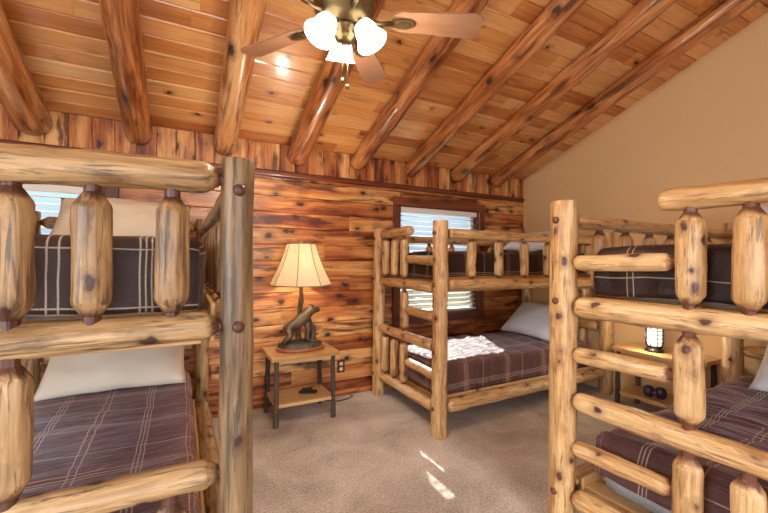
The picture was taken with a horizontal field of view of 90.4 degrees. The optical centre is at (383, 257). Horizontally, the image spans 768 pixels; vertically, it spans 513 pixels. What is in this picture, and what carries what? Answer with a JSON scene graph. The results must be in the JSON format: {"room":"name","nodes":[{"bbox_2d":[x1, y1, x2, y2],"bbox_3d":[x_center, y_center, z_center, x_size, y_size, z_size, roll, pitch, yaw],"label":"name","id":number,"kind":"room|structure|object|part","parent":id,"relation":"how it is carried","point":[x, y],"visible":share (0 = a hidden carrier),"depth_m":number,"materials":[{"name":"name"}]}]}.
{"room":"cabin bunk bedroom","nodes":[
{"label":"cabin bunk bedroom","id":0,"kind":"room"},
{"bbox_2d":[0,104,522,410],"bbox_3d":[-0.930,0.155,3.493,6.040,2.345,0.140,0,0,-28],"label":"wall","id":1,"kind":"structure","parent":0,"point":[341,219],"depth_m":3.59,"materials":[{"name":"brown wood"}]},
{"bbox_2d":[22,184,82,227],"bbox_3d":[-2.546,0.025,2.593,1.028,1.095,0.057,0,0,-28],"label":"window blind","id":2,"kind":"object","parent":1,"relation":"attached to","point":[28,187],"visible":0.04,"depth_m":2.68,"materials":[{"name":"white plastic"}]},
{"bbox_3d":[-2.542,-0.495,2.594,1.028,0.055,0.056,0,0,-28],"label":"head rail","id":3,"kind":"part","parent":2,"relation":"part of","materials":[{"name":"white plastic"}]},
{"bbox_2d":[103,188,118,197],"bbox_3d":[-2.552,0.030,2.606,1.230,1.300,0.142,0,0,-28],"label":"window","id":4,"kind":"structure","parent":1,"relation":"in","point":[108,192],"depth_m":2.81,"materials":[{"name":"brown wood"}]},
{"bbox_2d":[0,139,523,201],"bbox_3d":[-0.883,-0.752,3.419,6.040,0.050,0.028,0,0,-28],"label":"trim","id":5,"kind":"structure","parent":1,"relation":"attached to","point":[259,171],"depth_m":3.72,"materials":[{"name":"brown wood"}]},
{"bbox_2d":[211,382,407,417],"bbox_3d":[-0.903,1.300,3.425,6.040,0.055,0.014,0,0,-28],"label":"baseboard","id":6,"kind":"structure","parent":1,"relation":"attached to","point":[260,406],"depth_m":3.69,"materials":[{"name":"brown wood"}]},
{"bbox_2d":[337,360,344,372],"bbox_3d":[-0.415,1.047,3.683,0.076,0.120,0.012,0,0,-28],"label":"wall outlet","id":7,"kind":"object","parent":1,"relation":"attached to","point":[340,363],"visible":1,"depth_m":3.68,"materials":[{"name":"brown"}]},
{"bbox_2d":[392,196,484,325],"bbox_3d":[0.613,0.035,4.289,1.240,1.340,0.142,0,0,-28],"label":"window","id":8,"kind":"structure","parent":1,"relation":"in","point":[398,202],"depth_m":4.27,"materials":[{"name":"brown"}]},
{"bbox_2d":[400,207,476,311],"bbox_3d":[0.620,0.029,4.276,1.038,1.135,0.057,0,0,-28],"label":"window blind","id":9,"kind":"object","parent":8,"relation":"attached to","point":[412,210],"visible":0.2,"depth_m":4.24,"materials":[{"name":"white plastic"}]},
{"bbox_3d":[0.624,-0.511,4.277,1.038,0.055,0.056,0,0,-28],"label":"head rail","id":10,"kind":"part","parent":9,"relation":"part of","materials":[{"name":"white plastic"}]},
{"bbox_3d":[0.615,0.585,4.277,1.038,0.023,0.050,0,0,-28],"label":"rail","id":11,"kind":"part","parent":9,"relation":"part of","materials":[{"name":"white plastic"}]},
{"bbox_2d":[0,0,767,178],"bbox_3d":[0.539,-1.657,0.758,6.040,1.320,6.256,0,0,-28],"label":"ceiling","id":12,"kind":"structure","parent":0,"point":[63,43],"depth_m":2.74,"materials":[{"name":"brown wood"}]},
{"bbox_2d":[0,1,52,134],"bbox_3d":[-1.622,-1.537,1.149,0.233,1.424,3.398,0,0,-28],"label":"log beam","id":13,"kind":"structure","parent":12,"relation":"attached to","point":[23,102],"depth_m":2.27,"materials":[{"name":"brown wood"}]},
{"bbox_2d":[98,0,151,143],"bbox_3d":[-1.084,-1.551,1.435,0.199,1.397,3.383,0,0,-28],"label":"log beam","id":14,"kind":"structure","parent":12,"relation":"attached to","point":[121,25],"depth_m":2.24,"materials":[{"name":"brown wood"}]},
{"bbox_2d":[213,0,266,154],"bbox_3d":[-0.547,-1.548,1.722,0.197,1.398,3.386,0,0,-28],"label":"log beam","id":15,"kind":"structure","parent":12,"relation":"attached to","point":[245,19],"depth_m":2.41,"materials":[{"name":"brown wood"}]},
{"bbox_2d":[287,0,385,164],"bbox_3d":[-0.009,-1.538,2.006,0.203,1.404,3.388,0,0,-28],"label":"log beam","id":16,"kind":"structure","parent":12,"relation":"attached to","point":[327,87],"depth_m":2.81,"materials":[{"name":"brown wood"}]},
{"bbox_2d":[241,0,483,89],"bbox_3d":[-0.155,-1.230,1.550,1.135,1.061,1.104,0,0,-28],"label":"ceiling fan","id":17,"kind":"object","parent":12,"relation":"hanging from","point":[336,23],"visible":1,"depth_m":1.59,"materials":[{"name":"brown wood"}]},
{"bbox_3d":[-0.504,-1.004,1.781,0.385,0.035,0.126,0,0,30],"label":"blade","id":18,"kind":"part","parent":17,"relation":"part of","materials":[{"name":"brown wood"}]},
{"bbox_3d":[-0.247,-0.910,1.503,0.131,0.127,0.131,0,0,-28],"label":"lamp shade","id":19,"kind":"part","parent":17,"relation":"part of","materials":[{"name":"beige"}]},
{"bbox_3d":[-0.196,-0.909,1.702,0.125,0.127,0.128,0,0,27],"label":"lamp shade","id":20,"kind":"part","parent":17,"relation":"part of","materials":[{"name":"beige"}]},
{"bbox_3d":[-0.172,-0.808,1.570,0.018,0.177,0.018,0,0,-28],"label":"pull chain","id":21,"kind":"part","parent":17,"relation":"part of","materials":[{"name":"gold metal"}]},
{"bbox_3d":[-0.151,-0.798,1.581,0.018,0.197,0.018,0,0,-28],"label":"pull chain","id":22,"kind":"part","parent":17,"relation":"part of","materials":[{"name":"gold metal"}]},
{"bbox_3d":[-0.083,-1.001,1.969,0.126,0.035,0.385,0,0,12],"label":"blade","id":23,"kind":"part","parent":17,"relation":"part of","materials":[{"name":"brown wood"}]},
{"bbox_3d":[-0.049,-0.908,1.551,0.127,0.127,0.126,0,0,-28],"label":"lamp shade","id":24,"kind":"part","parent":17,"relation":"part of","materials":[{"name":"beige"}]},
{"bbox_3d":[0.226,-0.998,1.626,0.385,0.035,0.126,0,0,-6],"label":"blade","id":25,"kind":"part","parent":17,"relation":"part of","materials":[{"name":"brown wood"}]},
{"bbox_2d":[350,0,489,169],"bbox_3d":[0.526,-1.543,2.291,0.178,1.378,3.380,0,0,-28],"label":"log beam","id":26,"kind":"structure","parent":12,"relation":"attached to","point":[436,51],"depth_m":2.81,"materials":[{"name":"brown wood"}]},
{"bbox_2d":[404,0,587,176],"bbox_3d":[1.063,-1.542,2.578,0.180,1.381,3.380,0,0,-28],"label":"log beam","id":27,"kind":"structure","parent":12,"relation":"attached to","point":[556,13],"depth_m":2.85,"materials":[{"name":"brown wood"}]},
{"bbox_2d":[450,0,676,181],"bbox_3d":[1.601,-1.540,2.862,0.172,1.375,3.379,0,0,-28],"label":"log beam","id":28,"kind":"structure","parent":12,"relation":"attached to","point":[644,12],"depth_m":3.00,"materials":[{"name":"brown wood"}]},
{"bbox_2d":[491,0,759,186],"bbox_3d":[2.138,-1.534,3.149,0.174,1.379,3.380,0,0,-28],"label":"log beam","id":29,"kind":"structure","parent":12,"relation":"attached to","point":[723,12],"depth_m":3.15,"materials":[{"name":"brown wood"}]},
{"bbox_2d":[198,383,665,512],"bbox_3d":[0.502,1.399,0.782,6.240,0.120,6.300,0,0,-28],"label":"floor","id":30,"kind":"structure","parent":0,"point":[378,454],"depth_m":2.57,"materials":[{"name":"carpet"}]},
{"bbox_2d":[0,143,254,512],"bbox_3d":[-1.357,0.514,1.790,1.118,1.620,2.153,0,0,-28],"label":"bunk bed","id":31,"kind":"object","parent":30,"relation":"on","point":[224,476],"visible":0.84,"depth_m":1.00,"materials":[{"name":"brown wood"}]},
{"bbox_3d":[-2.280,0.507,2.461,0.101,1.620,0.101,0,0,-28],"label":"post","id":32,"kind":"part","parent":31,"relation":"part of","materials":[{"name":"brown wood"}]},
{"bbox_2d":[22,312,161,319],"bbox_3d":[-1.349,0.069,1.780,0.756,0.200,1.750,0,0,-28],"label":"mattress","id":33,"kind":"object","parent":31,"relation":"on","point":[44,317],"visible":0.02,"depth_m":1.03,"materials":[{"name":"fabric"}]},
{"bbox_2d":[25,234,204,316],"bbox_3d":[-1.350,0.040,1.784,0.860,0.241,1.860,0,0,-28],"label":"quilt","id":34,"kind":"object","parent":33,"relation":"on","point":[133,256],"visible":0.55,"depth_m":1.07,"materials":[{"name":"brown fabric"}]},
{"bbox_2d":[50,198,190,235],"bbox_3d":[-1.653,-0.232,2.451,0.740,0.320,0.369,0,0,-28],"label":"pillow","id":35,"kind":"object","parent":34,"relation":"on","point":[130,217],"visible":0.3,"depth_m":2.37,"materials":[{"name":"beige fabric"}]},
{"bbox_3d":[-0.880,0.196,0.896,0.948,0.093,0.089,0,0,-28],"label":"rail","id":36,"kind":"part","parent":31,"relation":"part of","materials":[{"name":"brown wood"}]},
{"bbox_3d":[-0.883,0.616,0.896,0.948,0.088,0.090,0,0,-28],"label":"rail","id":37,"kind":"part","parent":31,"relation":"part of","materials":[{"name":"beige wood"}]},
{"bbox_3d":[-1.841,0.656,2.696,0.948,0.092,0.094,0,0,-28],"label":"head rail","id":38,"kind":"part","parent":31,"relation":"part of","materials":[{"name":"brown wood"}]},
{"bbox_3d":[-1.832,-0.228,2.693,0.948,0.083,0.083,0,0,-28],"label":"head rail","id":39,"kind":"part","parent":31,"relation":"part of","materials":[{"name":"brown wood"}]},
{"bbox_3d":[-1.397,0.514,2.929,0.102,1.620,0.101,0,0,-28],"label":"post","id":40,"kind":"part","parent":31,"relation":"part of","materials":[{"name":"brown wood"}]},
{"bbox_3d":[-0.921,1.112,2.030,0.111,0.106,1.988,0,0,-28],"label":"rail","id":41,"kind":"part","parent":31,"relation":"part of","materials":[{"name":"brown wood"}]},
{"bbox_3d":[-0.911,-0.196,2.029,0.080,0.083,1.988,0,0,-28],"label":"guard rail","id":42,"kind":"part","parent":31,"relation":"part of","materials":[{"name":"brown wood"}]},
{"bbox_3d":[-0.915,0.195,2.029,0.095,0.096,1.988,0,0,-28],"label":"rail","id":43,"kind":"part","parent":31,"relation":"part of","materials":[{"name":"brown wood"}]},
{"bbox_3d":[-0.440,0.522,1.128,0.100,1.620,0.100,0,0,-28],"label":"post","id":44,"kind":"part","parent":31,"relation":"part of","materials":[{"name":"brown wood"}]},
{"bbox_3d":[-1.356,0.969,1.780,0.756,0.240,1.750,0,0,-28],"label":"mattress","id":45,"kind":"object","parent":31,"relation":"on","visible":0},
{"bbox_2d":[19,371,200,512],"bbox_3d":[-1.356,0.933,1.781,0.856,0.272,1.864,0,0,-28],"label":"quilt","id":46,"kind":"object","parent":45,"relation":"on","point":[79,439],"visible":0.65,"depth_m":1.72,"materials":[{"name":"fabric"}]},
{"bbox_2d":[34,345,185,400],"bbox_3d":[-1.681,0.642,2.428,0.760,0.320,0.383,0,0,-26],"label":"pillow","id":47,"kind":"object","parent":46,"relation":"on","point":[63,376],"visible":0.68,"depth_m":2.29,"materials":[{"name":"beige fabric"}]},
{"bbox_2d":[262,341,339,428],"bbox_3d":[-0.716,1.052,3.236,0.555,0.555,0.419,0,0,-28],"label":"end table","id":48,"kind":"object","parent":30,"relation":"on","point":[288,397],"visible":0.94,"depth_m":3.16,"materials":[{"name":"brown wood"}]},
{"bbox_3d":[-1.006,1.066,3.281,0.046,0.523,0.043,0,0,14],"label":"leg","id":49,"kind":"part","parent":48,"relation":"part of","materials":[{"name":"brown wood"}]},
{"bbox_3d":[-0.842,1.067,2.973,0.046,0.522,0.048,0,0,-28],"label":"leg","id":50,"kind":"part","parent":48,"relation":"part of","materials":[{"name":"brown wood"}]},
{"bbox_2d":[267,384,330,408],"bbox_3d":[-0.717,1.165,3.237,0.485,0.028,0.360,0,0,-28],"label":"shelf","id":51,"kind":"object","parent":48,"relation":"attached to","point":[288,397],"depth_m":3.17,"materials":[{"name":"brown wood"}]},
{"bbox_2d":[269,240,331,352],"bbox_3d":[-0.710,0.306,3.248,0.496,0.935,0.495,0,0,-28],"label":"table lamp","id":52,"kind":"object","parent":48,"relation":"on","point":[300,266],"visible":1,"depth_m":3.14,"materials":[{"name":"beige fabric"}]},
{"bbox_3d":[-0.724,0.476,3.281,0.092,0.499,0.057,0,0,44],"label":"trunk stem","id":53,"kind":"part","parent":52,"relation":"part of","materials":[{"name":"brown metal"}]},
{"bbox_3d":[-0.708,0.053,3.248,0.484,0.350,0.484,0,0,-28],"label":"lamp shade","id":54,"kind":"part","parent":52,"relation":"part of","materials":[{"name":"beige fabric"}]},
{"bbox_2d":[299,388,317,393],"bbox_3d":[-0.648,1.131,3.254,0.155,0.040,0.060,0,0,-3],"label":"carved ornament","id":55,"kind":"object","parent":48,"relation":"on","point":[304,390],"visible":1,"depth_m":3.23,"materials":[{"name":"black plastic"}]},
{"bbox_3d":[-0.590,1.069,3.501,0.049,0.522,0.047,0,0,-28],"label":"leg","id":56,"kind":"part","parent":48,"relation":"part of","materials":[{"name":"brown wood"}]},
{"bbox_3d":[-0.426,1.071,3.194,0.048,0.522,0.045,0,0,-28],"label":"leg","id":57,"kind":"part","parent":48,"relation":"part of","materials":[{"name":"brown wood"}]},
{"bbox_2d":[372,220,612,439],"bbox_3d":[1.081,0.533,3.777,2.172,1.620,1.122,0,0,-28],"label":"bunk bed","id":58,"kind":"object","parent":30,"relation":"on","point":[439,402],"visible":0.68,"depth_m":3.23,"materials":[{"name":"brown wood"}]},
{"bbox_3d":[-0.050,0.525,3.741,0.120,1.620,0.124,0,0,-28],"label":"post","id":59,"kind":"part","parent":58,"relation":"part of","materials":[{"name":"brown wood"}]},
{"bbox_3d":[0.179,1.135,3.299,0.092,0.091,0.936,0,0,-28],"label":"rail","id":60,"kind":"part","parent":58,"relation":"part of","materials":[{"name":"beige wood"}]},
{"bbox_3d":[0.180,0.672,3.298,0.092,0.091,0.936,0,0,-28],"label":"rail","id":61,"kind":"part","parent":58,"relation":"part of","materials":[{"name":"brown wood"}]},
{"bbox_3d":[0.186,0.224,3.299,0.092,0.090,0.936,0,0,-28],"label":"rail","id":62,"kind":"part","parent":58,"relation":"part of","materials":[{"name":"brown wood"}]},
{"bbox_3d":[0.417,0.528,2.859,0.122,1.620,0.124,0,0,-28],"label":"post","id":63,"kind":"part","parent":58,"relation":"part of","materials":[{"name":"brown wood"}]},
{"bbox_3d":[0.855,-0.182,4.221,1.976,0.080,0.082,0,0,-28],"label":"guard rail","id":64,"kind":"part","parent":58,"relation":"part of","materials":[{"name":"brown wood"}]},
{"bbox_3d":[1.322,0.213,3.336,1.976,0.097,0.096,0,0,-28],"label":"rail","id":65,"kind":"part","parent":58,"relation":"part of","materials":[{"name":"brown wood"}]},
{"bbox_3d":[1.326,-0.177,3.334,1.976,0.080,0.083,0,0,-28],"label":"guard rail","id":66,"kind":"part","parent":58,"relation":"part of","materials":[{"name":"brown wood"}]},
{"bbox_3d":[1.313,1.130,3.339,1.976,0.110,0.111,0,0,-28],"label":"rail","id":67,"kind":"part","parent":58,"relation":"part of","materials":[{"name":"beige wood"}]},
{"bbox_3d":[1.750,0.539,4.697,0.123,1.620,0.124,0,0,-28],"label":"post","id":68,"kind":"part","parent":58,"relation":"part of","materials":[{"name":"brown wood"}]},
{"bbox_3d":[1.984,0.685,4.257,0.095,0.093,0.936,0,0,-28],"label":"head rail","id":69,"kind":"part","parent":58,"relation":"part of","materials":[{"name":"brown wood"}]},
{"bbox_3d":[2.220,0.542,3.816,0.122,1.620,0.122,0,0,-28],"label":"post","id":70,"kind":"part","parent":58,"relation":"part of","materials":[{"name":"brown wood"}]},
{"bbox_3d":[1.075,0.088,3.771,1.750,0.200,0.756,0,0,-28],"label":"mattress","id":71,"kind":"object","parent":58,"relation":"on","visible":0},
{"bbox_2d":[398,251,584,278],"bbox_3d":[1.080,0.059,3.772,1.862,0.241,0.854,0,0,-28],"label":"quilt","id":72,"kind":"object","parent":71,"relation":"on","point":[456,259],"visible":0.52,"depth_m":3.22,"materials":[{"name":"brown fabric"}]},
{"bbox_2d":[503,231,579,252],"bbox_3d":[1.645,-0.173,4.068,0.428,0.241,0.700,0,0,-28],"label":"pillow","id":73,"kind":"object","parent":72,"relation":"on","point":[534,247],"visible":0.35,"depth_m":4.06,"materials":[{"name":"white fabric"}]},
{"bbox_3d":[1.068,0.988,3.771,1.750,0.240,0.756,0,0,-28],"label":"mattress","id":74,"kind":"object","parent":58,"relation":"on","visible":0},
{"bbox_2d":[398,331,588,394],"bbox_3d":[1.069,0.950,3.771,1.873,0.284,0.860,0,0,-28],"label":"quilt","id":75,"kind":"object","parent":74,"relation":"on","point":[481,360],"visible":0.59,"depth_m":3.36,"materials":[{"name":"brown fabric"}]},
{"bbox_2d":[500,301,548,340],"bbox_3d":[1.655,0.662,4.122,0.384,0.332,0.721,0,0,-28],"label":"pillow","id":76,"kind":"object","parent":75,"relation":"on","point":[530,318],"visible":0.66,"depth_m":4.09,"materials":[{"name":"white fabric"}]},
{"bbox_2d":[548,177,767,512],"bbox_3d":[2.009,0.541,1.949,2.182,1.620,1.134,0,0,-30],"label":"bunk bed","id":77,"kind":"object","parent":30,"relation":"on","point":[571,487],"visible":0.75,"depth_m":1.51,"materials":[{"name":"brown wood"}]},
{"bbox_3d":[0.878,0.532,1.873,0.136,1.620,0.134,0,0,-30],"label":"post","id":78,"kind":"part","parent":77,"relation":"part of","materials":[{"name":"beige wood"}]},
{"bbox_3d":[1.766,0.216,2.383,1.971,0.096,0.095,0,0,-30],"label":"rail","id":79,"kind":"part","parent":77,"relation":"part of","materials":[{"name":"brown wood"}]},
{"bbox_3d":[1.759,1.133,2.382,1.971,0.109,0.110,0,0,-30],"label":"rail","id":80,"kind":"part","parent":77,"relation":"part of","materials":[{"name":"brown wood"}]},
{"bbox_3d":[1.126,1.139,1.442,0.103,0.105,0.931,0,0,-30],"label":"rail","id":81,"kind":"part","parent":77,"relation":"part of","materials":[{"name":"beige wood"}]},
{"bbox_2d":[605,477,670,512],"bbox_3d":[1.996,0.996,1.944,1.750,0.240,0.756,0,0,-30],"label":"mattress","id":82,"kind":"object","parent":77,"relation":"on","point":[612,485],"visible":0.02,"depth_m":1.71,"materials":[{"name":"grey fabric"}]},
{"bbox_2d":[595,376,767,512],"bbox_3d":[2.000,0.926,1.947,1.874,0.218,0.875,0,0,-30],"label":"quilt","id":83,"kind":"object","parent":82,"relation":"on","point":[736,412],"visible":0.56,"depth_m":1.76,"materials":[{"name":"fabric"}]},
{"bbox_2d":[748,344,767,391],"bbox_3d":[2.633,0.672,2.195,0.367,0.318,0.700,0,0,-30],"label":"pillow","id":84,"kind":"object","parent":83,"relation":"on","point":[760,382],"visible":1,"depth_m":2.39,"materials":[{"name":"white fabric"}]},
{"bbox_3d":[1.767,-0.175,2.387,1.971,0.081,0.082,0,0,-30],"label":"guard rail","id":85,"kind":"part","parent":77,"relation":"part of","materials":[{"name":"brown wood"}]},
{"bbox_3d":[1.132,0.680,1.444,0.107,0.101,0.932,0,0,-30],"label":"rail","id":86,"kind":"part","parent":77,"relation":"part of","materials":[{"name":"beige wood"}]},
{"bbox_3d":[1.134,0.232,1.442,0.105,0.106,0.932,0,0,-30],"label":"rail","id":87,"kind":"part","parent":77,"relation":"part of","materials":[{"name":"brown wood"}]},
{"bbox_2d":[620,296,767,309],"bbox_3d":[2.003,0.096,1.944,1.750,0.200,0.756,0,0,-30],"label":"mattress","id":88,"kind":"object","parent":77,"relation":"on","point":[675,300],"visible":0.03,"depth_m":1.51,"materials":[{"name":"fabric"}]},
{"bbox_2d":[593,244,767,308],"bbox_3d":[2.005,0.067,1.948,1.878,0.245,0.868,0,0,-30],"label":"quilt","id":89,"kind":"object","parent":88,"relation":"on","point":[644,284],"visible":0.38,"depth_m":1.59,"materials":[{"name":"brown fabric"}]},
{"bbox_2d":[760,204,767,213],"bbox_3d":[2.549,-0.210,2.237,0.374,0.333,0.700,0,0,-30],"label":"pillow","id":90,"kind":"object","parent":89,"relation":"on","point":[764,207],"visible":0.09,"depth_m":2.47,"materials":[{"name":"white fabric"}]},
{"bbox_3d":[2.646,0.546,2.893,0.131,1.620,0.131,0,0,-30],"label":"post","id":91,"kind":"part","parent":77,"relation":"part of","materials":[{"name":"brown wood"}]},
{"bbox_3d":[2.896,0.692,2.462,0.094,0.091,0.931,0,0,-30],"label":"head rail","id":92,"kind":"part","parent":77,"relation":"part of","materials":[{"name":"brown wood"}]},
{"bbox_2d":[611,342,720,407],"bbox_3d":[2.371,1.076,3.236,0.379,0.555,0.660,0,0,-28],"label":"end table","id":93,"kind":"object","parent":30,"relation":"on","point":[634,349],"visible":0.43,"depth_m":3.26,"materials":[{"name":"brown wood"}]},
{"bbox_3d":[2.099,1.091,3.419,0.047,0.522,0.046,0,0,-28],"label":"leg","id":94,"kind":"part","parent":93,"relation":"part of","materials":[{"name":"brown wood"}]},
{"bbox_3d":[2.370,1.093,3.562,0.046,0.522,0.048,0,0,-28],"label":"leg","id":95,"kind":"part","parent":93,"relation":"part of","materials":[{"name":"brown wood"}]},
{"bbox_2d":[620,385,673,407],"bbox_3d":[2.370,1.200,3.236,0.320,0.028,0.590,0,0,-28],"label":"shelf","id":96,"kind":"object","parent":93,"relation":"attached to","point":[636,391],"depth_m":3.26,"materials":[{"name":"brown wood"}]},
{"bbox_2d":[644,328,664,352],"bbox_3d":[2.316,0.656,3.261,0.142,0.283,0.142,0,0,-28],"label":"lantern lamp","id":97,"kind":"object","parent":93,"relation":"on","point":[653,337],"visible":0.8,"depth_m":3.22,"materials":[{"name":"white glass"}]},
{"bbox_3d":[2.315,0.665,3.261,0.106,0.165,0.106,0,0,-28],"label":"glass globe","id":98,"kind":"part","parent":97,"relation":"part of","materials":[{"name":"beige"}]},
{"bbox_2d":[643,385,666,398],"bbox_3d":[2.298,1.139,3.236,0.174,0.090,0.120,0,0,42],"label":"binoculars","id":99,"kind":"object","parent":93,"relation":"on","point":[648,390],"visible":1,"depth_m":3.21,"materials":[{"name":"black plastic"}]},
{"bbox_3d":[2.643,1.095,3.053,0.047,0.522,0.045,0,0,-28],"label":"leg","id":100,"kind":"part","parent":93,"relation":"part of","materials":[{"name":"brown wood"}]},
{"bbox_2d":[522,12,767,408],"bbox_3d":[3.238,-0.465,2.224,0.120,3.652,6.290,0,0,-28],"label":"wall","id":101,"kind":"structure","parent":0,"point":[707,124],"depth_m":3.38,"materials":[{"name":"beige paint"}]},
{"bbox_2d":[523,179,525,232],"bbox_3d":[1.768,0.176,4.831,0.020,2.345,0.030,0,0,-28],"label":"trim","id":102,"kind":"structure","parent":101,"relation":"attached to","point":[524,180],"depth_m":4.82,"materials":[{"name":"brown wood"}]}
]}

